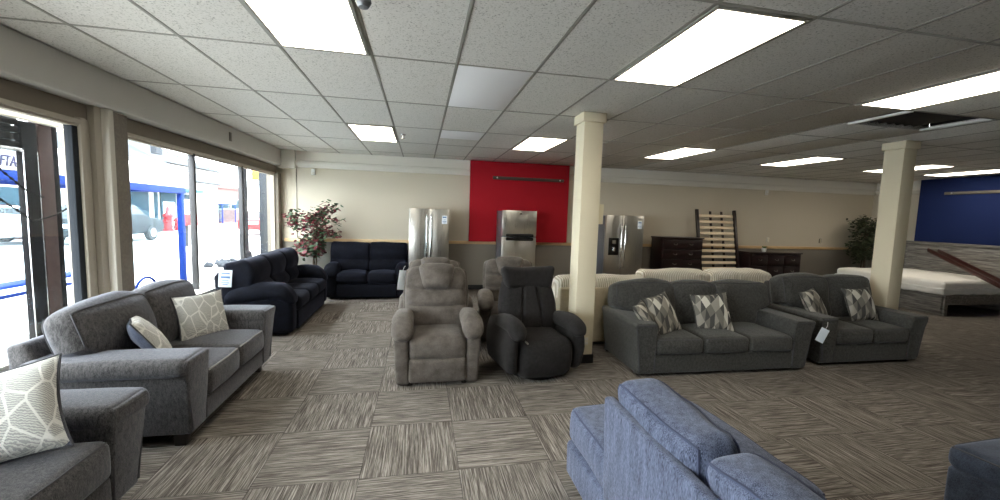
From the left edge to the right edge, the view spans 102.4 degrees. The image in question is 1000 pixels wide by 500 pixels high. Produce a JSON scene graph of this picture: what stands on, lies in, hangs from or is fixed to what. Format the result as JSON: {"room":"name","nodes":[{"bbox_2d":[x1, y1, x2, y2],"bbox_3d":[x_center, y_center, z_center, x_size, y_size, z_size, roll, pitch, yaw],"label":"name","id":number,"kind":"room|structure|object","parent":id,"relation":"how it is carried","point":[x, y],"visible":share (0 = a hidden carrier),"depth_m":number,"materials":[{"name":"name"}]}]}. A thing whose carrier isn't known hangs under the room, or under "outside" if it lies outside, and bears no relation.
{"room":"store","nodes":[
{"label":"store","id":0,"kind":"room"},
{"bbox_2d":[100,108,123,292],"bbox_3d":[-3.539,-0.016,3.647,0.195,2.445,0.230,1,5,-11],"label":"wall pier","id":1,"kind":"object","parent":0,"point":[101,109],"visible":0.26,"depth_m":3.51,"materials":[{"name":"beige paint"}]},
{"bbox_2d":[0,77,281,251],"bbox_3d":[-3.153,0.017,1.709,0.200,2.743,12.550,1,5,-11],"label":"wall","id":2,"kind":"structure","parent":0,"point":[9,90],"depth_m":4.23,"materials":[{"name":"brown paint"}]},
{"bbox_2d":[0,98,87,371],"bbox_3d":[-2.946,0.035,0.974,0.280,1.740,4.830,1,5,-11],"label":"window","id":3,"kind":"structure","parent":2,"relation":"in","point":[70,124],"depth_m":3.24,"materials":[{"name":"beige paint"}]},
{"bbox_2d":[62,105,110,303],"bbox_3d":[-3.497,-0.274,3.413,0.140,1.882,0.215,1,5,-11],"label":"trim","id":4,"kind":"structure","parent":2,"relation":"attached to","point":[90,147],"depth_m":3.40,"materials":[{"name":"beige paint"}]},
{"bbox_2d":[104,108,122,291],"bbox_3d":[-3.423,-0.005,3.583,0.038,2.442,0.062,1,5,-11],"label":"trim","id":5,"kind":"structure","parent":2,"relation":"attached to","point":[108,113],"depth_m":3.53,"materials":[{"name":"beige paint"}]},
{"bbox_2d":[113,112,134,291],"bbox_3d":[-3.442,-0.008,3.697,0.020,2.425,0.174,1,5,-11],"label":"trim","id":6,"kind":"structure","parent":2,"relation":"attached to","point":[120,121],"depth_m":3.66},
{"bbox_2d":[0,24,280,165],"bbox_3d":[-3.096,-1.197,1.606,0.240,0.303,12.550,1,5,-11],"label":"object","id":7,"kind":"structure","parent":2,"relation":"attached to","point":[24,60],"depth_m":3.40,"materials":[{"name":"grey paint"}]},
{"bbox_2d":[127,132,275,294],"bbox_3d":[-3.879,-0.412,5.712,0.280,1.740,4.010,1,5,-11],"label":"window","id":8,"kind":"structure","parent":2,"relation":"in","point":[208,287],"depth_m":5.01,"materials":[{"name":"beige paint"}]},
{"bbox_2d":[0,0,999,182],"bbox_3d":[3.927,-1.282,2.981,14.670,0.053,12.750,1,5,-11],"label":"ceiling","id":9,"kind":"structure","parent":0,"point":[508,34],"depth_m":3.25,"materials":[{"name":"tile"}]},
{"bbox_2d":[241,0,369,55],"bbox_3d":[-1.102,-1.338,2.230,0.586,0.012,1.196,1,5,-11],"label":"recessed light","id":10,"kind":"object","parent":9,"relation":"in","point":[334,26],"visible":1,"depth_m":2.40,"materials":[{"name":"white plastic"}]},
{"bbox_2d":[346,123,397,142],"bbox_3d":[-1.806,-1.675,5.806,0.586,0.012,1.196,1,5,-11],"label":"recessed light","id":11,"kind":"object","parent":9,"relation":"in","point":[363,132],"visible":1,"depth_m":5.70,"materials":[{"name":"white plastic"}]},
{"bbox_2d":[0,0,999,182],"bbox_3d":[4.024,-1.256,3.002,14.270,0.004,12.550,1,5,-11],"label":"ceiling grid","id":12,"kind":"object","parent":9,"relation":"attached to","point":[715,3],"depth_m":3.22,"materials":[{"name":"silver metal"}]},
{"bbox_2d":[511,136,568,151],"bbox_3d":[0.588,-1.645,6.280,0.586,0.012,1.196,1,5,-11],"label":"recessed light","id":13,"kind":"object","parent":9,"relation":"in","point":[532,143],"visible":1,"depth_m":6.18,"materials":[{"name":"white plastic"}]},
{"bbox_2d":[642,147,717,159],"bbox_3d":[2.981,-1.614,6.754,0.586,0.012,1.196,1,5,-11],"label":"recessed light","id":14,"kind":"object","parent":9,"relation":"in","point":[685,151],"visible":1,"depth_m":6.65,"materials":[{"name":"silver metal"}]},
{"bbox_2d":[611,4,812,86],"bbox_3d":[1.292,-1.308,2.704,0.586,0.012,1.196,1,5,-11],"label":"recessed light","id":15,"kind":"object","parent":9,"relation":"in","point":[724,33],"visible":1,"depth_m":2.50,"materials":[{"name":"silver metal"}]},
{"bbox_2d":[759,156,846,166],"bbox_3d":[5.374,-1.584,7.228,0.586,0.012,1.196,1,5,-11],"label":"recessed light","id":16,"kind":"object","parent":9,"relation":"in","point":[816,159],"visible":1,"depth_m":7.13,"materials":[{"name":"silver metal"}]},
{"bbox_2d":[764,157,838,165],"bbox_3d":[5.374,-1.584,7.228,0.545,0.008,1.146,1,5,-11],"label":"diffuser","id":17,"kind":"object","parent":16,"relation":"attached to","point":[811,159],"depth_m":7.14,"materials":[{"name":"beige"}]},
{"bbox_2d":[848,110,991,130],"bbox_3d":[4.412,-1.498,4.228,1.240,0.312,0.600,1,5,-11],"label":"ceiling vent","id":18,"kind":"object","parent":9,"relation":"in","point":[905,118],"visible":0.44,"depth_m":4.31,"materials":[{"name":"black plastic"}]},
{"bbox_2d":[856,69,999,110],"bbox_3d":[3.685,-1.277,3.178,0.586,0.012,1.196,1,5,-11],"label":"recessed light","id":19,"kind":"object","parent":9,"relation":"in","point":[989,82],"visible":1,"depth_m":3.30,"materials":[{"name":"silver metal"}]},
{"bbox_2d":[923,169,999,176],"bbox_3d":[9.323,-1.533,8.011,0.586,0.012,1.196,1,5,-11],"label":"recessed light","id":20,"kind":"object","parent":9,"relation":"in","point":[990,170],"visible":1,"depth_m":8.02,"materials":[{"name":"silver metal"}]},
{"bbox_2d":[121,289,999,499],"bbox_3d":[3.892,1.503,3.237,14.570,0.060,12.750,1,5,-11],"label":"floor","id":21,"kind":"structure","parent":0,"point":[326,416],"depth_m":3.24,"materials":[{"name":"carpet"}]},
{"bbox_2d":[0,387,148,499],"bbox_3d":[-2.345,0.942,1.634,1.014,0.964,1.172,1,5,-11],"label":"sofa","id":22,"kind":"object","parent":21,"relation":"on","point":[105,425],"visible":0.86,"depth_m":1.97,"materials":[{"name":"grey"}]},
{"bbox_2d":[0,353,74,463],"bbox_3d":[-2.231,0.742,1.741,0.625,0.508,0.224,0,5,-22],"label":"throw pillow","id":23,"kind":"object","parent":22,"relation":"on","point":[32,420],"visible":1,"depth_m":1.76,"materials":[{"name":"beige fabric"}]},
{"bbox_2d":[0,441,110,499],"bbox_3d":[-2.209,1.053,1.670,0.732,0.270,0.559,1,5,-11],"label":"seat cushion","id":24,"kind":"object","parent":22,"relation":"on","point":[81,471],"depth_m":1.76,"materials":[{"name":"fabric"}]},
{"bbox_2d":[7,279,274,445],"bbox_3d":[-2.656,0.778,3.276,1.037,0.982,1.647,1,5,-11],"label":"loveseat","id":25,"kind":"object","parent":21,"relation":"on","point":[186,382],"visible":0.77,"depth_m":2.69,"materials":[{"name":"grey"}]},
{"bbox_2d":[46,291,157,357],"bbox_3d":[-2.807,0.610,2.889,0.357,0.576,0.754,1,5,-11],"label":"cushion","id":26,"kind":"object","parent":25,"relation":"on","point":[95,326],"depth_m":2.68,"materials":[{"name":"fabric"}]},
{"bbox_2d":[126,316,171,348],"bbox_3d":[-2.571,0.654,2.954,0.249,0.366,0.438,-3,7,-45],"label":"throw pillow","id":27,"kind":"object","parent":25,"relation":"on","point":[144,334],"visible":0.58,"depth_m":2.82,"materials":[{"name":"beige fabric"}]},
{"bbox_2d":[129,279,195,342],"bbox_3d":[-2.932,0.543,3.534,0.365,0.575,0.745,1,5,-11],"label":"cushion","id":28,"kind":"object","parent":25,"relation":"on","point":[157,293],"depth_m":3.35,"materials":[{"name":"fabric"}]},
{"bbox_2d":[170,288,230,341],"bbox_3d":[-2.655,0.586,3.586,0.188,0.412,0.443,3,5,18],"label":"throw pillow","id":29,"kind":"object","parent":25,"relation":"on","point":[197,315],"visible":0.84,"depth_m":3.51,"materials":[{"name":"beige fabric"}]},
{"bbox_2d":[170,329,263,366],"bbox_3d":[-2.573,0.874,3.566,0.753,0.266,0.521,1,5,-11],"label":"seat cushion","id":30,"kind":"object","parent":25,"relation":"on","point":[249,342],"depth_m":3.49,"materials":[{"name":"fabric"}]},
{"bbox_2d":[202,347,239,393],"bbox_3d":[-2.473,0.923,3.060,0.756,0.268,0.519,1,5,-11],"label":"seat cushion","id":31,"kind":"object","parent":25,"relation":"on","point":[224,362],"depth_m":3.09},
{"bbox_2d":[214,247,327,334],"bbox_3d":[-3.232,0.513,5.964,0.946,0.961,2.050,1,5,-11],"label":"sofa","id":32,"kind":"object","parent":21,"relation":"on","point":[275,278],"visible":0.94,"depth_m":5.19,"materials":[{"name":"fabric"}]},
{"bbox_2d":[224,255,273,289],"bbox_3d":[-3.267,0.378,5.284,0.413,0.573,0.654,1,5,-11],"label":"cushion","id":33,"kind":"object","parent":32,"relation":"on","point":[249,273],"depth_m":5.00,"materials":[{"name":"fabric"}]},
{"bbox_2d":[249,251,289,282],"bbox_3d":[-3.395,0.319,5.912,0.423,0.564,0.654,1,5,-11],"label":"cushion","id":34,"kind":"object","parent":32,"relation":"on","point":[278,262],"depth_m":5.86,"materials":[{"name":"fabric"}]},
{"bbox_2d":[265,247,298,280],"bbox_3d":[-3.519,0.258,6.541,0.422,0.566,0.656,1,5,-11],"label":"cushion","id":35,"kind":"object","parent":32,"relation":"on","point":[291,256],"depth_m":6.44,"materials":[{"name":"fabric"}]},
{"bbox_2d":[286,283,317,299],"bbox_3d":[-3.113,0.632,5.997,0.689,0.248,0.502,1,5,-11],"label":"seat cushion","id":36,"kind":"object","parent":32,"relation":"on","point":[312,288],"depth_m":5.98,"materials":[{"name":"fabric"}]},
{"bbox_2d":[294,289,309,309],"bbox_3d":[-3.014,0.674,5.508,0.692,0.256,0.502,1,5,-11],"label":"seat cushion","id":37,"kind":"object","parent":32,"relation":"on","point":[303,295],"depth_m":5.51,"materials":[{"name":"fabric"}]},
{"bbox_2d":[288,278,325,292],"bbox_3d":[-3.210,0.583,6.488,0.691,0.256,0.502,1,5,-11],"label":"seat cushion","id":38,"kind":"object","parent":32,"relation":"on","point":[320,282],"depth_m":6.40,"materials":[{"name":"fabric"}]},
{"bbox_2d":[278,199,345,264],"bbox_3d":[-3.469,-0.053,7.623,1.322,1.823,0.754,3,5,14],"label":"artificial tree","id":39,"kind":"object","parent":21,"relation":"on","point":[315,244],"visible":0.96,"depth_m":7.50,"materials":[{"name":"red plant"}]},
{"bbox_2d":[324,242,408,297],"bbox_3d":[-2.508,0.355,7.718,1.528,1.012,0.855,1,5,-11],"label":"loveseat","id":40,"kind":"object","parent":21,"relation":"on","point":[354,269],"visible":0.81,"depth_m":7.54,"materials":[{"name":"fabric"}]},
{"bbox_2d":[330,242,369,270],"bbox_3d":[-2.871,0.138,7.756,0.717,0.607,0.438,1,5,-11],"label":"cushion","id":41,"kind":"object","parent":40,"relation":"on","point":[349,255],"depth_m":7.60,"materials":[{"name":"fabric"}]},
{"bbox_2d":[337,269,369,283],"bbox_3d":[-2.747,0.493,7.556,0.530,0.252,0.600,1,5,-11],"label":"seat cushion","id":42,"kind":"object","parent":40,"relation":"on","point":[344,276],"depth_m":7.31,"materials":[{"name":"fabric"}]},
{"bbox_2d":[367,269,396,283],"bbox_3d":[-2.227,0.498,7.657,0.534,0.248,0.602,1,5,-11],"label":"seat cushion","id":43,"kind":"object","parent":40,"relation":"on","point":[374,276],"depth_m":7.41,"materials":[{"name":"fabric"}]},
{"bbox_2d":[369,242,407,270],"bbox_3d":[-2.178,0.148,7.892,0.721,0.612,0.428,1,5,-11],"label":"cushion","id":44,"kind":"object","parent":40,"relation":"on","point":[382,255],"depth_m":7.73,"materials":[{"name":"fabric"}]},
{"bbox_2d":[409,208,448,262],"bbox_3d":[-1.423,0.037,8.005,0.750,1.700,0.798,1,5,-11],"label":"refrigerator","id":45,"kind":"object","parent":21,"relation":"on","point":[428,228],"visible":0.7,"depth_m":7.64,"materials":[{"name":"grey"}]},
{"bbox_2d":[399,257,472,308],"bbox_3d":[-0.837,0.629,5.205,0.889,1.050,0.899,1,5,-11],"label":"recliner","id":46,"kind":"object","parent":21,"relation":"on","point":[425,260],"visible":0.16,"depth_m":5.27,"materials":[{"name":"beige fabric"}]},
{"bbox_2d":[391,263,483,385],"bbox_3d":[-0.649,0.702,4.123,0.862,1.105,0.899,1,5,-11],"label":"recliner","id":47,"kind":"object","parent":21,"relation":"on","point":[436,335],"visible":1,"depth_m":3.84,"materials":[{"name":"beige fabric"}]},
{"bbox_2d":[419,263,453,288],"bbox_3d":[-0.664,0.278,4.241,0.368,0.281,0.223,1,5,-11],"label":"pillow","id":48,"kind":"object","parent":47,"relation":"on","point":[431,275],"depth_m":4.16,"materials":[{"name":"beige fabric"}]},
{"bbox_2d":[408,324,465,358],"bbox_3d":[-0.636,0.898,4.045,0.542,0.260,0.638,1,5,-11],"label":"seat cushion","id":49,"kind":"object","parent":47,"relation":"on","point":[428,341],"depth_m":3.77,"materials":[{"name":"beige fabric"}]},
{"bbox_2d":[477,256,531,340],"bbox_3d":[0.131,0.630,5.454,0.889,1.061,0.899,1,5,-4],"label":"recliner","id":50,"kind":"object","parent":21,"relation":"on","point":[487,297],"visible":0.4,"depth_m":5.48,"materials":[{"name":"beige fabric"}]},
{"bbox_2d":[496,256,522,274],"bbox_3d":[0.134,0.223,5.576,0.379,0.270,0.223,1,5,-4],"label":"pillow","id":51,"kind":"object","parent":50,"relation":"on","point":[513,261],"depth_m":5.51,"materials":[{"name":"beige fabric"}]},
{"bbox_2d":[496,210,536,266],"bbox_3d":[0.319,0.054,8.296,0.700,1.720,0.683,1,5,-11],"label":"refrigerator","id":52,"kind":"object","parent":21,"relation":"on","point":[515,230],"visible":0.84,"depth_m":7.98,"materials":[{"name":"grey"}]},
{"bbox_2d":[486,266,585,379],"bbox_3d":[0.368,0.733,4.232,0.853,1.091,0.861,0,5,-18],"label":"recliner","id":53,"kind":"object","parent":21,"relation":"on","point":[528,338],"visible":1,"depth_m":4.08,"materials":[{"name":"black fabric"}]},
{"bbox_2d":[516,326,571,377],"bbox_3d":[0.364,1.052,4.238,0.578,0.453,0.782,0,5,-18],"label":"seat cushion","id":54,"kind":"object","parent":53,"relation":"on","point":[546,351],"depth_m":3.91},
{"bbox_2d":[568,111,606,363],"bbox_3d":[0.944,-0.105,4.503,0.264,2.741,0.269,1,5,-11],"label":"column","id":55,"kind":"structure","parent":21,"relation":"on","point":[589,134],"depth_m":4.39,"materials":[{"name":"beige"}]},
{"bbox_2d":[552,273,643,341],"bbox_3d":[1.230,0.728,5.582,1.300,0.911,1.019,1,5,-11],"label":"armchair","id":56,"kind":"object","parent":21,"relation":"on","point":[560,285],"visible":0.23,"depth_m":5.08,"materials":[{"name":"beige fabric"}]},
{"bbox_2d":[552,273,643,297],"bbox_3d":[1.290,0.553,5.264,1.288,0.505,0.357,1,5,-11],"label":"cushion","id":57,"kind":"object","parent":56,"relation":"on","point":[560,286],"depth_m":5.07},
{"bbox_2d":[596,215,643,274],"bbox_3d":[2.538,0.092,8.795,0.860,1.690,0.808,1,5,-11],"label":"refrigerator","id":58,"kind":"object","parent":21,"relation":"on","point":[620,237],"visible":0.77,"depth_m":8.44,"materials":[{"name":"grey"}]},
{"bbox_2d":[650,236,704,269],"bbox_3d":[4.004,0.326,9.153,1.040,1.250,0.495,1,5,-11],"label":"dresser","id":59,"kind":"object","parent":21,"relation":"on","point":[666,251],"visible":0.53,"depth_m":8.93,"materials":[{"name":"brown wood"}]},
{"bbox_2d":[566,377,824,499],"bbox_3d":[1.095,1.110,1.171,0.910,0.917,2.857,1,5,-11],"label":"sofa","id":60,"kind":"object","parent":21,"relation":"on","point":[653,442],"visible":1,"depth_m":1.56,"materials":[{"name":"blue fabric"}]},
{"bbox_2d":[619,377,738,482],"bbox_3d":[0.709,0.842,1.652,0.263,0.463,0.603,1,5,-11],"label":"cushion","id":61,"kind":"object","parent":60,"relation":"on","point":[681,430],"depth_m":1.50,"materials":[{"name":"blue fabric"}]},
{"bbox_2d":[706,448,815,499],"bbox_3d":[0.816,0.890,1.076,0.269,0.469,0.590,1,5,-11],"label":"cushion","id":62,"kind":"object","parent":60,"relation":"on","point":[731,473],"depth_m":1.19,"materials":[{"name":"blue fabric"}]},
{"bbox_2d":[635,267,772,282],"bbox_3d":[2.968,0.702,6.332,2.220,0.935,1.019,1,5,-11],"label":"sofa","id":63,"kind":"object","parent":21,"relation":"on","point":[666,274],"visible":0.16,"depth_m":5.87,"materials":[{"name":"beige fabric"}]},
{"bbox_2d":[635,267,708,281],"bbox_3d":[2.506,0.521,5.909,1.113,0.528,0.362,1,5,-11],"label":"cushion","id":64,"kind":"object","parent":63,"relation":"on","point":[666,274],"depth_m":5.76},
{"bbox_2d":[703,268,772,280],"bbox_3d":[3.558,0.541,6.114,1.120,0.535,0.358,1,5,-11],"label":"cushion","id":65,"kind":"object","parent":63,"relation":"on","point":[713,274],"depth_m":5.96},
{"bbox_2d":[602,278,815,374],"bbox_3d":[2.346,0.829,4.710,2.133,0.929,0.987,1,5,-10],"label":"sofa","id":66,"kind":"object","parent":21,"relation":"on","point":[763,337],"visible":0.81,"depth_m":4.42,"materials":[{"name":"grey"}]},
{"bbox_2d":[607,278,675,312],"bbox_3d":[1.682,0.639,4.783,0.815,0.591,0.372,1,5,-10],"label":"cushion","id":67,"kind":"object","parent":66,"relation":"on","point":[621,295],"depth_m":4.67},
{"bbox_2d":[632,300,659,335],"bbox_3d":[1.605,0.742,4.357,0.267,0.317,0.428,5,6,31],"label":"throw pillow","id":68,"kind":"object","parent":66,"relation":"on","point":[641,311],"visible":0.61,"depth_m":4.24,"materials":[{"name":"fabric"}]},
{"bbox_2d":[642,291,682,333],"bbox_3d":[1.795,0.712,4.432,0.471,0.466,0.242,-2,6,-35],"label":"throw pillow","id":69,"kind":"object","parent":66,"relation":"on","point":[659,305],"visible":0.82,"depth_m":4.37,"materials":[{"name":"fabric"}]},
{"bbox_2d":[656,329,702,354],"bbox_3d":[1.829,0.978,4.494,0.542,0.230,0.706,1,5,-10],"label":"seat cushion","id":70,"kind":"object","parent":66,"relation":"on","point":[685,341],"depth_m":4.17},
{"bbox_2d":[670,279,715,323],"bbox_3d":[2.321,0.651,4.899,0.620,0.590,0.361,1,5,-10],"label":"cushion","id":71,"kind":"object","parent":66,"relation":"on","point":[681,289],"depth_m":4.75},
{"bbox_2d":[689,292,734,330],"bbox_3d":[2.424,0.721,4.596,0.502,0.472,0.199,1,5,-6],"label":"throw pillow","id":72,"kind":"object","parent":66,"relation":"on","point":[710,310],"visible":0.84,"depth_m":4.55,"materials":[{"name":"fabric"}]},
{"bbox_2d":[680,323,748,352],"bbox_3d":[2.364,0.987,4.587,0.542,0.232,0.706,1,5,-10],"label":"seat cushion","id":73,"kind":"object","parent":66,"relation":"on","point":[715,340],"depth_m":4.28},
{"bbox_2d":[711,278,769,322],"bbox_3d":[2.945,0.658,5.001,0.810,0.603,0.362,1,5,-10],"label":"cushion","id":74,"kind":"object","parent":66,"relation":"on","point":[747,300],"depth_m":4.86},
{"bbox_2d":[732,322,792,351],"bbox_3d":[2.899,0.993,4.678,0.543,0.229,0.701,1,5,-10],"label":"seat cushion","id":75,"kind":"object","parent":66,"relation":"on","point":[762,336],"depth_m":4.40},
{"bbox_2d":[695,209,739,269],"bbox_3d":[5.076,0.017,9.370,1.070,1.902,0.429,1,5,-11],"label":"bed","id":76,"kind":"object","parent":21,"relation":"on","point":[721,216],"visible":0.59,"depth_m":9.40,"materials":[{"name":"brown wood"}]},
{"bbox_2d":[735,250,802,276],"bbox_3d":[6.420,0.510,9.657,1.440,0.940,0.515,1,5,-11],"label":"dresser","id":77,"kind":"object","parent":21,"relation":"on","point":[776,263],"visible":0.49,"depth_m":9.43,"materials":[{"name":"brown wood"}]},
{"bbox_2d":[764,273,928,363],"bbox_3d":[4.316,0.820,5.170,1.534,0.985,1.005,1,5,-10],"label":"loveseat","id":78,"kind":"object","parent":21,"relation":"on","point":[898,334],"visible":0.73,"depth_m":4.84,"materials":[{"name":"grey"}]},
{"bbox_2d":[769,273,829,315],"bbox_3d":[3.953,0.626,5.304,0.768,0.628,0.363,1,5,-10],"label":"cushion","id":79,"kind":"object","parent":78,"relation":"on","point":[784,289],"depth_m":5.18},
{"bbox_2d":[798,288,827,314],"bbox_3d":[3.913,0.684,5.010,0.444,0.391,0.219,-2,6,-35],"label":"throw pillow","id":80,"kind":"object","parent":78,"relation":"on","point":[810,298],"visible":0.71,"depth_m":4.94,"materials":[{"name":"fabric"}]},
{"bbox_2d":[822,273,868,315],"bbox_3d":[4.617,0.630,5.412,0.760,0.630,0.360,1,5,-10],"label":"cushion","id":81,"kind":"object","parent":78,"relation":"on","point":[836,305],"depth_m":5.27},
{"bbox_2d":[836,320,872,344],"bbox_3d":[4.079,0.985,4.999,0.520,0.232,0.722,1,5,-10],"label":"seat cushion","id":82,"kind":"object","parent":78,"relation":"on","point":[847,333],"depth_m":4.67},
{"bbox_2d":[841,286,879,320],"bbox_3d":[4.593,0.695,5.127,0.450,0.444,0.197,0,5,-15],"label":"throw pillow","id":83,"kind":"object","parent":78,"relation":"on","point":[859,302],"visible":0.95,"depth_m":5.07,"materials":[{"name":"fabric"}]},
{"bbox_2d":[837,316,908,342],"bbox_3d":[4.591,0.992,5.092,0.519,0.236,0.722,1,5,-10],"label":"seat cushion","id":84,"kind":"object","parent":78,"relation":"on","point":[886,330],"depth_m":4.79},
{"bbox_2d":[845,215,876,266],"bbox_3d":[9.107,0.068,10.046,1.119,1.914,0.891,3,5,9],"label":"artificial tree","id":85,"kind":"object","parent":21,"relation":"on","point":[858,248],"visible":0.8,"depth_m":9.95,"materials":[{"name":"green plant"}]},
{"bbox_2d":[870,140,920,309],"bbox_3d":[5.265,-0.056,5.435,0.254,2.741,0.279,1,5,-11],"label":"column","id":86,"kind":"structure","parent":21,"relation":"on","point":[899,162],"depth_m":5.34,"materials":[{"name":"beige"}]},
{"bbox_2d":[898,240,999,315],"bbox_3d":[9.005,0.502,8.556,1.987,1.305,2.100,1,5,-11],"label":"bed","id":87,"kind":"object","parent":21,"relation":"on","point":[986,258],"visible":0.38,"depth_m":8.27,"materials":[{"name":"weathered grey wood"},{"name":"white mattress fabric"}]},
{"bbox_2d":[837,267,999,294],"bbox_3d":[8.930,0.626,8.550,2.018,0.294,2.045,1,5,-11],"label":"mattress","id":88,"kind":"object","parent":87,"relation":"on","point":[932,282],"visible":0.61,"depth_m":7.68,"materials":[{"name":"white fabric"}]},
{"bbox_2d":[927,248,999,288],"bbox_3d":[9.109,0.429,7.734,0.044,0.751,3.038,4,5,22],"label":"bed rail","id":89,"kind":"object","parent":88,"relation":"on","point":[994,283],"visible":1,"depth_m":7.92,"materials":[{"name":"brown wood"}]},
{"bbox_2d":[937,249,999,282],"bbox_3d":[9.179,0.454,7.587,0.044,0.751,3.038,4,5,22],"label":"bed rail","id":90,"kind":"object","parent":88,"relation":"on","point":[960,261],"visible":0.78,"depth_m":7.96,"materials":[{"name":"brown wood"}]},
{"bbox_2d":[944,438,999,499],"bbox_3d":[2.942,1.312,1.951,0.891,0.490,0.772,1,5,-13],"label":"ottoman","id":91,"kind":"object","parent":21,"relation":"on","point":[973,473],"visible":1,"depth_m":2.11,"materials":[{"name":"blue fabric"}]},
{"bbox_2d":[276,166,873,284],"bbox_3d":[2.666,-0.477,9.293,14.670,2.743,0.120,1,5,-11],"label":"wall","id":92,"kind":"structure","parent":0,"point":[376,204],"depth_m":9.12,"materials":[{"name":"paint"}]},
{"bbox_2d":[278,149,296,168],"bbox_3d":[-4.086,-1.747,7.716,0.300,0.343,0.130,1,5,-11],"label":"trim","id":93,"kind":"structure","parent":92,"relation":"attached to","point":[288,157],"depth_m":7.66,"materials":[{"name":"white"}]},
{"bbox_2d":[469,160,569,242],"bbox_3d":[0.428,-1.009,8.610,2.160,1.678,0.112,1,5,-11],"label":"wall panel","id":94,"kind":"object","parent":92,"relation":"attached to","point":[543,189],"visible":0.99,"depth_m":8.55,"materials":[{"name":"red"}]},
{"bbox_2d":[284,238,868,249],"bbox_3d":[2.768,-0.116,9.271,14.270,0.065,0.031,1,5,-11],"label":"trim","id":95,"kind":"structure","parent":92,"relation":"attached to","point":[285,239],"depth_m":8.88,"materials":[{"name":"brown wood"}]},
{"bbox_2d":[295,151,876,194],"bbox_3d":[2.937,-1.675,9.136,14.030,0.313,0.070,1,5,-11],"label":"trim","id":96,"kind":"structure","parent":92,"relation":"attached to","point":[305,159],"depth_m":9.13,"materials":[{"name":"white"}]},
{"bbox_2d":[866,185,919,267],"bbox_3d":[11.040,0.199,4.521,0.120,2.743,12.550,1,5,-11],"label":"wall","id":97,"kind":"structure","parent":0,"point":[915,197],"depth_m":9.75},
{"bbox_2d":[914,175,999,245],"bbox_3d":[10.332,-0.578,7.123,0.127,1.678,4.850,1,5,-11],"label":"wall panel","id":98,"kind":"object","parent":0,"point":[964,210],"visible":0.91,"depth_m":8.72,"materials":[{"name":"blue"}]},
{"label":"outside","id":99,"kind":"structure","parent":0,"visible":0},
{"bbox_2d":[0,222,259,282],"bbox_3d":[-55.211,-3.498,39.977,87.140,0.110,160.000,1,5,-11],"label":"ground","id":100,"kind":"structure","parent":99,"point":[214,237],"depth_m":15.50,"materials":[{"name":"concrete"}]},
{"bbox_2d":[0,184,19,205],"bbox_3d":[-24.548,-1.794,10.862,8.220,3.450,15.200,1,5,-11],"label":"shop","id":101,"kind":"structure","parent":100,"relation":"on","point":[9,194],"depth_m":17.87,"materials":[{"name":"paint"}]},
{"bbox_2d":[0,206,21,241],"bbox_3d":[-18.009,-0.879,14.283,1.824,1.419,4.430,1,5,-11],"label":"parked car","id":102,"kind":"object","parent":100,"relation":"on","point":[10,220],"visible":0.23,"depth_m":14.08,"materials":[{"name":"white"}]},
{"bbox_2d":[0,277,213,351],"bbox_3d":[-13.376,-3.021,48.259,1.840,0.008,160.000,1,5,-11],"label":"gravel strip","id":103,"kind":"object","parent":100,"relation":"on","point":[4,345],"depth_m":4.70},
{"bbox_2d":[0,109,61,338],"bbox_3d":[-3.828,0.100,2.490,0.180,2.400,2.520,1,5,-11],"label":"frame","id":104,"kind":"object","parent":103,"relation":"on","point":[22,141],"visible":0.78,"depth_m":3.42,"materials":[{"name":"brown metal"}]},
{"bbox_2d":[30,122,67,316],"bbox_3d":[-4.071,-0.019,3.644,0.070,2.420,0.190,1,5,-11],"label":"pier","id":105,"kind":"structure","parent":103,"relation":"on","point":[46,136],"depth_m":3.62,"materials":[{"name":"brown metal"}]},
{"bbox_2d":[258,172,267,253],"bbox_3d":[-5.026,-0.735,8.691,0.280,2.900,0.430,1,5,-11],"label":"metal post","id":106,"kind":"object","parent":103,"relation":"on","point":[262,177],"visible":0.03,"depth_m":8.51,"materials":[{"name":"grey"}]},
{"bbox_2d":[62,204,162,240],"bbox_3d":[-16.351,-1.136,16.735,1.824,1.599,4.430,1,5,-11],"label":"parked car","id":107,"kind":"object","parent":100,"relation":"on","point":[150,227],"visible":0.19,"depth_m":17.56,"materials":[{"name":"white metal"}]},
{"bbox_2d":[12,132,225,228],"bbox_3d":[-26.962,-4.453,26.769,10.400,5.800,14.500,1,5,-11],"label":"building","id":108,"kind":"structure","parent":100,"relation":"on","point":[152,204],"depth_m":28.78,"materials":[{"name":"paint"}]},
{"bbox_2d":[128,140,222,182],"bbox_3d":[-38.481,-7.383,42.905,11.000,8.100,13.000,1,5,-11],"label":"sky","id":109,"kind":"structure","parent":100,"relation":"on","point":[171,158],"depth_m":42.91,"materials":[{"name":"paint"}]},
{"bbox_2d":[217,185,238,223],"bbox_3d":[-29.144,-4.504,39.385,5.220,3.550,7.200,1,5,-11],"label":"building","id":110,"kind":"structure","parent":100,"relation":"on","point":[223,192],"depth_m":39.27,"materials":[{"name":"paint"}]},
{"bbox_2d":[237,211,259,231],"bbox_3d":[-14.470,-1.722,25.034,1.824,1.419,4.430,1,5,-11],"label":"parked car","id":111,"kind":"object","parent":100,"relation":"on","point":[253,216],"visible":0.12,"depth_m":22.97,"materials":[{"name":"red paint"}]},
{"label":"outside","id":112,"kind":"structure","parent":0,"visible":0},
{"bbox_2d":[0,242,259,342],"bbox_3d":[-15.651,-3.049,47.808,2.800,0.008,160.000,1,5,-11],"label":"sidewalk","id":113,"kind":"structure","parent":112,"point":[13,311],"depth_m":9.18,"materials":[{"name":"concrete"}]},
{"bbox_2d":[0,148,188,299],"bbox_3d":[-6.405,-0.238,5.446,1.543,2.398,4.950,1,5,-11],"label":"bus shelter","id":114,"kind":"object","parent":113,"relation":"on","point":[143,177],"visible":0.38,"depth_m":6.80,"materials":[{"name":"blue"}]},
{"bbox_2d":[243,168,251,257],"bbox_3d":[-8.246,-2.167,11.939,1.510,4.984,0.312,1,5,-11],"label":"window frame","id":115,"kind":"structure","parent":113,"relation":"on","point":[248,252],"depth_m":12.12,"materials":[{"name":"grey metal"}]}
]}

